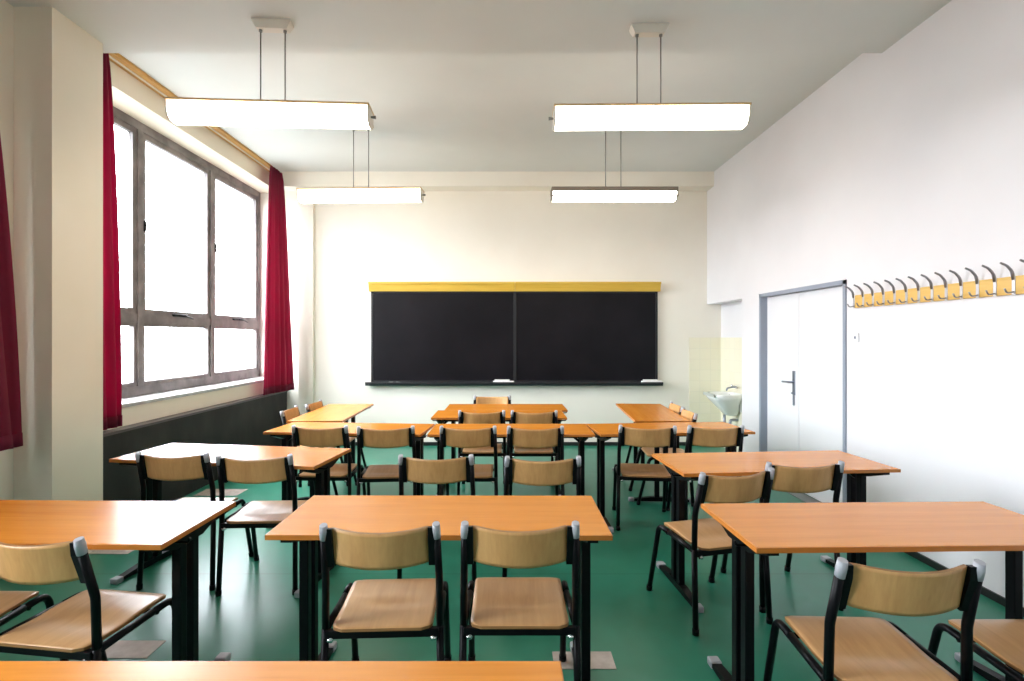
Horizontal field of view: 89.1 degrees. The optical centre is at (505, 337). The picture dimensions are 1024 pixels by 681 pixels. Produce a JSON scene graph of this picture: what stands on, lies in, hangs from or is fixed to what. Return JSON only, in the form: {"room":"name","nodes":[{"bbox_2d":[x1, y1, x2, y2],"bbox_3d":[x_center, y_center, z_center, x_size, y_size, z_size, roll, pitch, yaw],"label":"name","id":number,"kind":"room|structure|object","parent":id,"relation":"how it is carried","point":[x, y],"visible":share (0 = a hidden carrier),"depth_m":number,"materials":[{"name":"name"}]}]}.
{"room":"classroom","nodes":[
{"label":"classroom","id":0,"kind":"room"},
{"bbox_2d":[0,0,268,578],"bbox_3d":[-3.297,-0.362,2.310,0.805,3.725,9.820,0,0,0],"label":"wall","id":1,"kind":"structure","parent":0,"point":[51,68],"depth_m":3.38,"materials":[{"name":"beige paint"}]},
{"bbox_2d":[113,106,263,407],"bbox_3d":[-3.304,-0.718,5.476,0.352,2.585,3.483,0,0,0],"label":"window","id":2,"kind":"structure","parent":1,"relation":"in","point":[138,391],"depth_m":5.37,"materials":[{"name":"paint"}]},
{"bbox_2d":[103,391,287,500],"bbox_3d":[-3.085,1.114,5.478,0.110,0.772,3.485,0,0,0],"label":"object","id":3,"kind":"structure","parent":1,"relation":"attached to","point":[244,421],"depth_m":5.00,"materials":[{"name":"grey paint"}]},
{"bbox_3d":[-3.088,-2.091,1.425,0.115,0.037,3.110,0,0,0],"label":"board","id":4,"kind":"object","parent":1,"relation":"attached to","visible":0},
{"bbox_2d":[0,136,22,450],"bbox_3d":[-3.034,-0.692,2.285,0.192,2.736,1.872,0,0,0],"label":"curtain","id":5,"kind":"object","parent":4,"relation":"hanging from","point":[11,435],"visible":1,"depth_m":3.15,"materials":[{"name":"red fabric"}]},
{"bbox_2d":[4,0,951,171],"bbox_3d":[-0.200,-2.268,2.360,6.800,0.315,9.920,0,0,0],"label":"ceiling","id":6,"kind":"structure","parent":0,"point":[448,85],"depth_m":4.18,"materials":[{"name":"paint"}]},
{"bbox_2d":[109,53,275,171],"bbox_3d":[-3.087,-2.207,5.415,0.115,0.037,3.106,0,0,0],"label":"board","id":7,"kind":"object","parent":6,"relation":"attached to","point":[117,59],"visible":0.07,"depth_m":4.64,"materials":[{"name":"brown wood"}]},
{"bbox_2d":[103,53,121,429],"bbox_3d":[-3.047,-0.742,3.935,0.097,2.896,0.354,0,0,0],"label":"curtain","id":8,"kind":"object","parent":7,"relation":"hanging from","point":[112,360],"visible":0.37,"depth_m":3.99,"materials":[{"name":"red fabric"}]},
{"bbox_2d":[263,166,293,394],"bbox_3d":[-2.979,-0.735,6.772,0.117,2.912,0.705,0,0,6],"label":"curtain","id":9,"kind":"object","parent":7,"relation":"hanging from","point":[278,358],"visible":1,"depth_m":6.75,"materials":[{"name":"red fabric"}]},
{"bbox_2d":[164,18,375,129],"bbox_3d":[-1.545,-1.764,3.481,1.330,0.693,0.190,0,0,-4],"label":"pendant lamp","id":10,"kind":"object","parent":6,"relation":"hanging from","point":[260,112],"visible":1,"depth_m":3.42,"materials":[{"name":"beige plastic"}]},
{"bbox_2d":[167,100,370,129],"bbox_3d":[-1.560,-1.479,3.480,1.276,0.118,0.168,0,0,-4],"label":"diffuser","id":11,"kind":"object","parent":10,"relation":"attached to","point":[245,113],"depth_m":3.41,"materials":[{"name":"white plastic"}]},
{"bbox_2d":[296,126,425,203],"bbox_3d":[-1.507,-1.821,5.460,1.330,0.808,0.190,0,0,2],"label":"pendant lamp","id":12,"kind":"object","parent":6,"relation":"hanging from","point":[353,194],"visible":0.97,"depth_m":5.39,"materials":[{"name":"beige plastic"}]},
{"bbox_2d":[298,188,420,202],"bbox_3d":[-1.522,-1.479,5.460,1.276,0.118,0.168,0,0,2],"label":"diffuser","id":13,"kind":"object","parent":12,"relation":"attached to","point":[305,195],"depth_m":5.39,"materials":[{"name":"white plastic"}]},
{"bbox_2d":[550,130,678,201],"bbox_3d":[1.135,-1.821,5.430,1.330,0.808,0.190,0,0,0],"label":"pendant lamp","id":14,"kind":"object","parent":6,"relation":"hanging from","point":[605,193],"visible":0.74,"depth_m":5.35,"materials":[{"name":"beige plastic"}]},
{"bbox_2d":[552,191,676,201],"bbox_3d":[1.120,-1.479,5.430,1.276,0.118,0.168,0,0,0],"label":"diffuser","id":15,"kind":"object","parent":14,"relation":"attached to","point":[557,196],"depth_m":5.35,"materials":[{"name":"white plastic"}]},
{"bbox_2d":[548,23,751,130],"bbox_3d":[0.955,-1.764,3.530,1.330,0.693,0.190,0,0,1],"label":"pendant lamp","id":16,"kind":"object","parent":6,"relation":"hanging from","point":[717,115],"visible":1,"depth_m":3.46,"materials":[{"name":"beige plastic"}]},
{"bbox_2d":[554,105,748,130],"bbox_3d":[0.970,-1.479,3.530,1.276,0.118,0.168,0,0,1],"label":"diffuser","id":17,"kind":"object","parent":16,"relation":"attached to","point":[566,117],"depth_m":3.46,"materials":[{"name":"white plastic"}]},
{"bbox_2d":[247,172,720,441],"bbox_3d":[-0.200,-0.362,7.195,6.800,3.725,0.450,0,0,0],"label":"wall","id":18,"kind":"structure","parent":0,"point":[468,226],"depth_m":7.22,"materials":[{"name":"paint"}]},
{"bbox_2d":[365,282,662,385],"bbox_3d":[0.111,-0.052,7.155,4.067,1.421,0.130,0,0,0],"label":"blackboard","id":19,"kind":"object","parent":18,"relation":"attached to","point":[423,333],"visible":0.93,"depth_m":7.18,"materials":[{"name":"black"}]},
{"bbox_2d":[493,379,513,381],"bbox_3d":[-0.034,0.602,7.145,0.288,0.048,0.060,0,0,0],"label":"eraser","id":20,"kind":"object","parent":19,"relation":"on","point":[495,380],"visible":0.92,"depth_m":7.12,"materials":[{"name":"white"}]},
{"bbox_2d":[641,379,661,381],"bbox_3d":[2.002,0.602,7.145,0.280,0.048,0.060,0,0,0],"label":"eraser","id":21,"kind":"object","parent":19,"relation":"on","point":[644,380],"visible":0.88,"depth_m":7.12,"materials":[{"name":"white"}]},
{"bbox_2d":[341,442,694,445],"bbox_3d":[0.163,1.475,7.214,5.645,0.050,0.012,0,0,0],"label":"trim","id":22,"kind":"structure","parent":18,"relation":"attached to","point":[425,443],"depth_m":7.21,"materials":[{"name":"black"}]},
{"bbox_2d":[0,446,1023,680],"bbox_3d":[-0.200,1.550,2.360,6.800,0.100,9.920,0,0,0],"label":"floor","id":23,"kind":"structure","parent":0,"point":[648,636],"depth_m":3.04,"materials":[{"name":"green plastic"}]},
{"bbox_2d":[0,591,68,660],"bbox_3d":[-2.135,1.089,2.024,0.474,0.829,0.565,0,0,0],"label":"chair","id":24,"kind":"object","parent":23,"relation":"on","point":[12,601],"visible":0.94,"depth_m":2.11,"materials":[{"name":"beige wood"}]},
{"bbox_2d":[0,536,171,660],"bbox_3d":[-1.605,1.089,2.022,0.474,0.829,0.565,0,0,8],"label":"chair","id":25,"kind":"object","parent":23,"relation":"on","point":[67,629],"visible":0.92,"depth_m":1.82,"materials":[{"name":"brown wood"}]},
{"bbox_2d":[89,550,133,553],"bbox_3d":[-2.760,1.498,3.670,0.280,0.003,0.140,0,0,0],"label":"floor plate","id":26,"kind":"object","parent":23,"relation":"on","point":[94,551],"visible":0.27,"depth_m":3.63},
{"bbox_2d":[0,500,235,660],"bbox_3d":[-1.902,1.125,2.145,1.349,0.750,0.590,0,0,1],"label":"table","id":27,"kind":"object","parent":23,"relation":"on","point":[144,526],"visible":0.91,"depth_m":2.11,"materials":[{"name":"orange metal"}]},
{"bbox_2d":[105,640,165,657],"bbox_3d":[-1.805,1.498,2.500,0.250,0.003,0.140,0,0,0],"label":"floor plate","id":28,"kind":"object","parent":23,"relation":"on","point":[121,648],"visible":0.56,"depth_m":2.50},
{"bbox_2d":[135,451,253,590],"bbox_3d":[-1.962,1.089,3.309,0.474,0.829,0.565,0,0,1],"label":"chair","id":29,"kind":"object","parent":23,"relation":"on","point":[148,466],"visible":0.5,"depth_m":3.08,"materials":[{"name":"brown wood"}]},
{"bbox_2d":[194,489,247,495],"bbox_3d":[-2.755,1.498,5.030,0.410,0.003,0.220,0,0,0],"label":"floor plate","id":30,"kind":"object","parent":23,"relation":"on","point":[228,492],"visible":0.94,"depth_m":5.02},
{"bbox_2d":[109,443,350,597],"bbox_3d":[-1.748,1.125,3.362,1.376,0.750,0.590,0,0,8],"label":"table","id":31,"kind":"object","parent":23,"relation":"on","point":[319,461],"visible":0.62,"depth_m":3.36,"materials":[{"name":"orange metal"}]},
{"bbox_2d":[215,454,307,596],"bbox_3d":[-1.460,1.089,3.244,0.474,0.829,0.565,0,0,-2],"label":"chair","id":32,"kind":"object","parent":23,"relation":"on","point":[253,515],"visible":0.9,"depth_m":3.03,"materials":[{"name":"brown wood"}]},
{"bbox_2d":[0,661,563,680],"bbox_3d":[-0.533,1.125,0.957,1.349,0.750,0.590,0,0,0],"label":"table","id":33,"kind":"object","parent":23,"relation":"on","point":[9,670],"visible":1,"depth_m":1.17,"materials":[{"name":"laminate"}]},
{"bbox_2d":[280,405,347,494],"bbox_3d":[-1.842,1.089,5.020,0.565,0.829,0.474,0,0,-4],"label":"chair","id":34,"kind":"object","parent":23,"relation":"on","point":[286,415],"visible":0.25,"depth_m":5.07,"materials":[{"name":"beige wood"}]},
{"bbox_2d":[292,425,365,494],"bbox_3d":[-1.427,1.089,4.244,0.474,0.829,0.565,0,0,1],"label":"chair","id":35,"kind":"object","parent":23,"relation":"on","point":[331,437],"visible":0.54,"depth_m":4.01,"materials":[{"name":"beige wood"}]},
{"bbox_2d":[286,404,373,499],"bbox_3d":[-1.735,1.125,5.275,0.590,0.750,1.228,0,0,-1],"label":"table","id":36,"kind":"object","parent":23,"relation":"on","point":[341,413],"visible":0.3,"depth_m":5.13,"materials":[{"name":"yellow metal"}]},
{"bbox_2d":[305,399,366,485],"bbox_3d":[-1.781,1.089,5.482,0.565,0.829,0.474,0,0,-1],"label":"chair","id":37,"kind":"object","parent":23,"relation":"on","point":[316,405],"visible":0.17,"depth_m":5.52,"materials":[{"name":"black metal"}]},
{"bbox_2d":[263,422,434,499],"bbox_3d":[-1.275,1.125,4.325,1.302,0.750,0.590,0,0,5],"label":"table","id":38,"kind":"object","parent":23,"relation":"on","point":[284,432],"visible":0.49,"depth_m":4.33,"materials":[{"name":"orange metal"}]},
{"bbox_2d":[319,521,451,660],"bbox_3d":[-0.468,1.089,2.133,0.474,0.829,0.565,0,0,-3],"label":"chair","id":39,"kind":"object","parent":23,"relation":"on","point":[369,608],"visible":1,"depth_m":1.93,"materials":[{"name":"beige wood"}]},
{"bbox_2d":[356,425,416,494],"bbox_3d":[-0.938,1.089,4.208,0.474,0.829,0.565,0,0,-5],"label":"chair","id":40,"kind":"object","parent":23,"relation":"on","point":[372,438],"visible":0.8,"depth_m":3.98,"materials":[{"name":"beige wood"}]},
{"bbox_2d":[397,454,476,582],"bbox_3d":[-0.404,1.089,3.244,0.474,0.829,0.565,0,0,0],"label":"chair","id":41,"kind":"object","parent":23,"relation":"on","point":[446,471],"visible":0.34,"depth_m":3.00,"materials":[{"name":"brown wood"}]},
{"bbox_2d":[265,495,612,680],"bbox_3d":[-0.255,1.125,2.222,1.349,0.750,0.590,0,0,0],"label":"table","id":42,"kind":"object","parent":23,"relation":"on","point":[358,513],"visible":0.8,"depth_m":2.17,"materials":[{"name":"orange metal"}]},
{"bbox_2d":[439,425,497,495],"bbox_3d":[-0.290,1.089,4.219,0.474,0.829,0.565,0,0,0],"label":"chair","id":43,"kind":"object","parent":23,"relation":"on","point":[459,438],"visible":0.62,"depth_m":3.98,"materials":[{"name":"beige wood"}]},
{"bbox_2d":[457,410,505,494],"bbox_3d":[-0.225,1.089,5.069,0.474,0.829,0.565,0,0,0],"label":"chair","id":44,"kind":"object","parent":23,"relation":"on","point":[463,417],"visible":0.56,"depth_m":4.84,"materials":[{"name":"brown wood"}]},
{"bbox_2d":[473,395,510,463],"bbox_3d":[-0.160,1.089,5.841,0.474,0.829,0.565,0,0,0],"label":"chair","id":45,"kind":"object","parent":23,"relation":"on","point":[477,400],"visible":0.13,"depth_m":6.08,"materials":[{"name":"beige wood"}]},
{"bbox_2d":[431,410,566,495],"bbox_3d":[-0.065,1.125,5.110,1.302,0.750,0.590,0,0,0],"label":"table","id":46,"kind":"object","parent":23,"relation":"on","point":[441,416],"visible":0.37,"depth_m":5.10,"materials":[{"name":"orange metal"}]},
{"bbox_2d":[445,404,567,483],"bbox_3d":[0.000,1.125,5.620,1.302,0.750,0.590,0,0,0],"label":"table","id":47,"kind":"object","parent":23,"relation":"on","point":[450,406],"visible":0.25,"depth_m":5.57,"materials":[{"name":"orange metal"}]},
{"bbox_2d":[427,424,594,495],"bbox_3d":[0.040,1.125,4.275,1.329,0.750,0.590,0,0,0],"label":"table","id":48,"kind":"object","parent":23,"relation":"on","point":[580,433],"visible":0.38,"depth_m":4.24,"materials":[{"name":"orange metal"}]},
{"bbox_2d":[459,521,580,680],"bbox_3d":[0.052,1.089,2.149,0.474,0.829,0.565,0,0,0],"label":"chair","id":49,"kind":"object","parent":23,"relation":"on","point":[492,606],"visible":1,"depth_m":1.94,"materials":[{"name":"beige wood"}]},
{"bbox_2d":[510,410,558,495],"bbox_3d":[0.262,1.089,5.069,0.474,0.829,0.565,0,0,0],"label":"chair","id":50,"kind":"object","parent":23,"relation":"on","point":[516,417],"visible":0.62,"depth_m":4.84,"materials":[{"name":"brown wood"}]},
{"bbox_2d":[506,426,564,495],"bbox_3d":[0.225,1.089,4.214,0.474,0.829,0.565,0,0,0],"label":"chair","id":51,"kind":"object","parent":23,"relation":"on","point":[525,438],"visible":0.34,"depth_m":3.97,"materials":[{"name":"brown wood"}]},
{"bbox_2d":[502,456,580,576],"bbox_3d":[0.210,1.089,3.204,0.474,0.829,0.565,0,0,0],"label":"chair","id":52,"kind":"object","parent":23,"relation":"on","point":[533,473],"visible":0.41,"depth_m":2.95,"materials":[{"name":"beige wood"}]},
{"bbox_2d":[552,651,615,668],"bbox_3d":[0.360,1.498,2.415,0.280,0.003,0.130,0,0,0],"label":"floor plate","id":53,"kind":"object","parent":23,"relation":"on","point":[599,659],"visible":0.69,"depth_m":2.41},
{"bbox_2d":[612,424,676,530],"bbox_3d":[1.117,1.089,4.237,0.474,0.829,0.565,0,0,7],"label":"chair","id":54,"kind":"object","parent":23,"relation":"on","point":[636,437],"visible":0.88,"depth_m":4.04,"materials":[{"name":"beige wood"}]},
{"bbox_2d":[612,403,694,502],"bbox_3d":[1.455,1.125,5.290,0.590,0.750,1.241,0,0,4],"label":"table","id":55,"kind":"object","parent":23,"relation":"on","point":[638,413],"visible":0.51,"depth_m":4.94,"materials":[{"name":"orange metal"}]},
{"bbox_2d":[625,401,682,486],"bbox_3d":[1.502,1.089,5.322,0.565,0.829,0.474,0,0,3],"label":"chair","id":56,"kind":"object","parent":23,"relation":"on","point":[676,408],"visible":0.15,"depth_m":5.42,"materials":[{"name":"brown wood"}]},
{"bbox_2d":[629,407,697,506],"bbox_3d":[1.467,1.089,4.860,0.565,0.829,0.474,0,0,4],"label":"chair","id":57,"kind":"object","parent":23,"relation":"on","point":[689,415],"visible":0.44,"depth_m":4.85,"materials":[{"name":"brown wood"}]},
{"bbox_2d":[586,422,754,532],"bbox_3d":[1.337,1.125,4.330,1.282,0.750,0.590,0,0,-5],"label":"table","id":58,"kind":"object","parent":23,"relation":"on","point":[604,432],"visible":0.45,"depth_m":4.30,"materials":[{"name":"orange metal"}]},
{"bbox_2d":[666,425,743,519],"bbox_3d":[1.615,1.089,4.244,0.474,0.829,0.565,0,0,0],"label":"chair","id":59,"kind":"object","parent":23,"relation":"on","point":[703,437],"visible":0.34,"depth_m":4.00,"materials":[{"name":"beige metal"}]},
{"bbox_2d":[646,467,774,635],"bbox_3d":[1.120,1.089,2.884,0.474,0.829,0.565,0,0,-14],"label":"chair","id":60,"kind":"object","parent":23,"relation":"on","point":[708,535],"visible":0.74,"depth_m":2.67,"materials":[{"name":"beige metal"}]},
{"bbox_2d":[652,450,900,612],"bbox_3d":[1.597,1.125,3.165,1.302,0.750,0.590,0,0,-5],"label":"table","id":61,"kind":"object","parent":23,"relation":"on","point":[682,467],"visible":0.71,"depth_m":3.12,"materials":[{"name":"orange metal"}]},
{"bbox_2d":[720,461,844,612],"bbox_3d":[1.613,1.089,3.068,0.474,0.829,0.565,0,0,-3],"label":"chair","id":62,"kind":"object","parent":23,"relation":"on","point":[786,478],"visible":0.31,"depth_m":2.82,"materials":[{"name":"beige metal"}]},
{"bbox_2d":[701,501,1023,680],"bbox_3d":[1.540,1.125,2.118,1.336,0.750,0.590,0,0,-1],"label":"table","id":63,"kind":"object","parent":23,"relation":"on","point":[767,529],"visible":0.9,"depth_m":2.10,"materials":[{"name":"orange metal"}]},
{"bbox_2d":[763,557,985,680],"bbox_3d":[1.237,1.089,1.823,0.474,0.829,0.565,0,0,2],"label":"chair","id":64,"kind":"object","parent":23,"relation":"on","point":[848,648],"visible":1,"depth_m":1.63,"materials":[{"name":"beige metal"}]},
{"bbox_2d":[928,619,1023,680],"bbox_3d":[1.845,1.089,1.804,0.474,0.829,0.565,0,0,0],"label":"chair","id":65,"kind":"object","parent":23,"relation":"on","point":[1003,638],"visible":0.91,"depth_m":1.84,"materials":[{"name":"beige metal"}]},
{"bbox_2d":[707,0,1023,606],"bbox_3d":[2.995,-0.362,2.310,0.410,3.725,9.820,0,0,0],"label":"wall","id":66,"kind":"structure","parent":0,"point":[907,161],"depth_m":3.58,"materials":[{"name":"white paint"}]},
{"bbox_2d":[689,338,741,451],"bbox_3d":[2.763,0.750,6.685,0.445,1.500,1.070,0,0,0],"label":"backsplash","id":67,"kind":"structure","parent":66,"relation":"attached to","point":[715,364],"depth_m":7.21,"materials":[{"name":"beige tile"}]},
{"bbox_2d":[703,384,741,423],"bbox_3d":[2.789,0.873,6.680,0.376,0.540,0.441,0,0,0],"label":"basin","id":68,"kind":"object","parent":66,"relation":"attached to","point":[728,403],"visible":0.83,"depth_m":6.56,"materials":[{"name":"white ceramic"}]},
{"bbox_2d":[726,384,737,390],"bbox_3d":[2.900,0.645,6.680,0.154,0.085,0.167,0,0,0],"label":"tap","id":69,"kind":"object","parent":68,"relation":"on","point":[732,386],"depth_m":6.67,"materials":[{"name":"silver metal"}]},
{"bbox_2d":[759,279,846,502],"bbox_3d":[2.839,0.512,4.984,0.122,1.975,1.453,0,0,0],"label":"door","id":70,"kind":"structure","parent":66,"relation":"in","point":[803,330],"depth_m":4.95,"materials":[{"name":"white"}]},
{"bbox_2d":[787,492,820,502],"bbox_3d":[2.785,1.497,4.984,0.130,0.006,1.413,0,0,0],"label":"trim","id":71,"kind":"structure","parent":66,"relation":"attached to","point":[801,496],"depth_m":4.83,"materials":[{"name":"grey"}]},
{"bbox_2d":[852,333,858,341],"bbox_3d":[2.783,0.000,4.140,0.015,0.070,0.070,0,0,0],"label":"light switch","id":72,"kind":"object","parent":66,"relation":"attached to","point":[855,336],"visible":1,"depth_m":4.14,"materials":[{"name":"plastic"}]},
{"bbox_2d":[855,275,1023,307],"bbox_3d":[2.780,-0.285,3.248,0.020,0.100,1.795,0,0,0],"label":"coat rack","id":73,"kind":"object","parent":66,"relation":"attached to","point":[1005,282],"visible":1,"depth_m":3.25,"materials":[{"name":"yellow wood"}]},
{"bbox_2d":[844,286,854,307],"bbox_3d":[2.736,-0.323,4.139,0.085,0.181,0.019,0,0,0],"label":"coat hook","id":74,"kind":"object","parent":73,"relation":"attached to","point":[850,289],"visible":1,"depth_m":4.13,"materials":[{"name":"silver metal"}]},
{"bbox_2d":[853,284,863,307],"bbox_3d":[2.736,-0.323,4.030,0.085,0.181,0.019,0,0,0],"label":"coat hook","id":75,"kind":"object","parent":73,"relation":"attached to","point":[858,287],"visible":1,"depth_m":4.03,"materials":[{"name":"silver metal"}]},
{"bbox_2d":[863,283,873,306],"bbox_3d":[2.736,-0.323,3.922,0.085,0.181,0.019,0,0,0],"label":"coat hook","id":76,"kind":"object","parent":73,"relation":"attached to","point":[867,285],"visible":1,"depth_m":3.92,"materials":[{"name":"silver metal"}]},
{"bbox_2d":[873,281,884,305],"bbox_3d":[2.736,-0.323,3.813,0.085,0.181,0.019,0,0,0],"label":"coat hook","id":77,"kind":"object","parent":73,"relation":"attached to","point":[878,284],"visible":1,"depth_m":3.81,"materials":[{"name":"silver metal"}]},
{"bbox_2d":[884,280,895,304],"bbox_3d":[2.736,-0.323,3.705,0.085,0.181,0.019,0,0,0],"label":"coat hook","id":78,"kind":"object","parent":73,"relation":"attached to","point":[889,282],"visible":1,"depth_m":3.70,"materials":[{"name":"silver metal"}]},
{"bbox_2d":[895,278,907,303],"bbox_3d":[2.736,-0.323,3.596,0.085,0.181,0.019,0,0,0],"label":"coat hook","id":79,"kind":"object","parent":73,"relation":"attached to","point":[900,280],"visible":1,"depth_m":3.59,"materials":[{"name":"silver metal"}]},
{"bbox_2d":[907,276,919,302],"bbox_3d":[2.736,-0.323,3.487,0.085,0.181,0.019,0,0,0],"label":"coat hook","id":80,"kind":"object","parent":73,"relation":"attached to","point":[909,277],"visible":1,"depth_m":3.48,"materials":[{"name":"silver metal"}]},
{"bbox_2d":[920,274,932,301],"bbox_3d":[2.736,-0.323,3.379,0.085,0.181,0.019,0,0,0],"label":"coat hook","id":81,"kind":"object","parent":73,"relation":"attached to","point":[922,275],"visible":1,"depth_m":3.38,"materials":[{"name":"silver metal"}]},
{"bbox_2d":[934,272,947,300],"bbox_3d":[2.736,-0.323,3.270,0.085,0.181,0.019,0,0,0],"label":"coat hook","id":82,"kind":"object","parent":73,"relation":"attached to","point":[936,273],"visible":1,"depth_m":3.27,"materials":[{"name":"silver metal"}]},
{"bbox_2d":[949,270,962,298],"bbox_3d":[2.736,-0.323,3.162,0.085,0.181,0.019,0,0,0],"label":"coat hook","id":83,"kind":"object","parent":73,"relation":"attached to","point":[951,271],"visible":1,"depth_m":3.16,"materials":[{"name":"silver metal"}]},
{"bbox_2d":[965,267,978,297],"bbox_3d":[2.736,-0.323,3.053,0.085,0.181,0.019,0,0,0],"label":"coat hook","id":84,"kind":"object","parent":73,"relation":"attached to","point":[968,269],"visible":1,"depth_m":3.05,"materials":[{"name":"silver metal"}]},
{"bbox_2d":[981,265,996,296],"bbox_3d":[2.736,-0.323,2.944,0.085,0.181,0.019,0,0,0],"label":"coat hook","id":85,"kind":"object","parent":73,"relation":"attached to","point":[994,279],"visible":1,"depth_m":2.94,"materials":[{"name":"silver metal"}]},
{"bbox_2d":[1000,262,1015,294],"bbox_3d":[2.736,-0.323,2.836,0.085,0.181,0.019,0,0,0],"label":"coat hook","id":86,"kind":"object","parent":73,"relation":"attached to","point":[1013,276],"visible":1,"depth_m":2.83,"materials":[{"name":"silver metal"}]},
{"bbox_2d":[904,552,1023,616],"bbox_3d":[2.784,1.478,1.775,0.012,0.045,8.750,0,0,0],"label":"trim","id":87,"kind":"structure","parent":66,"relation":"attached to","point":[986,592],"depth_m":3.31,"materials":[{"name":"black"}]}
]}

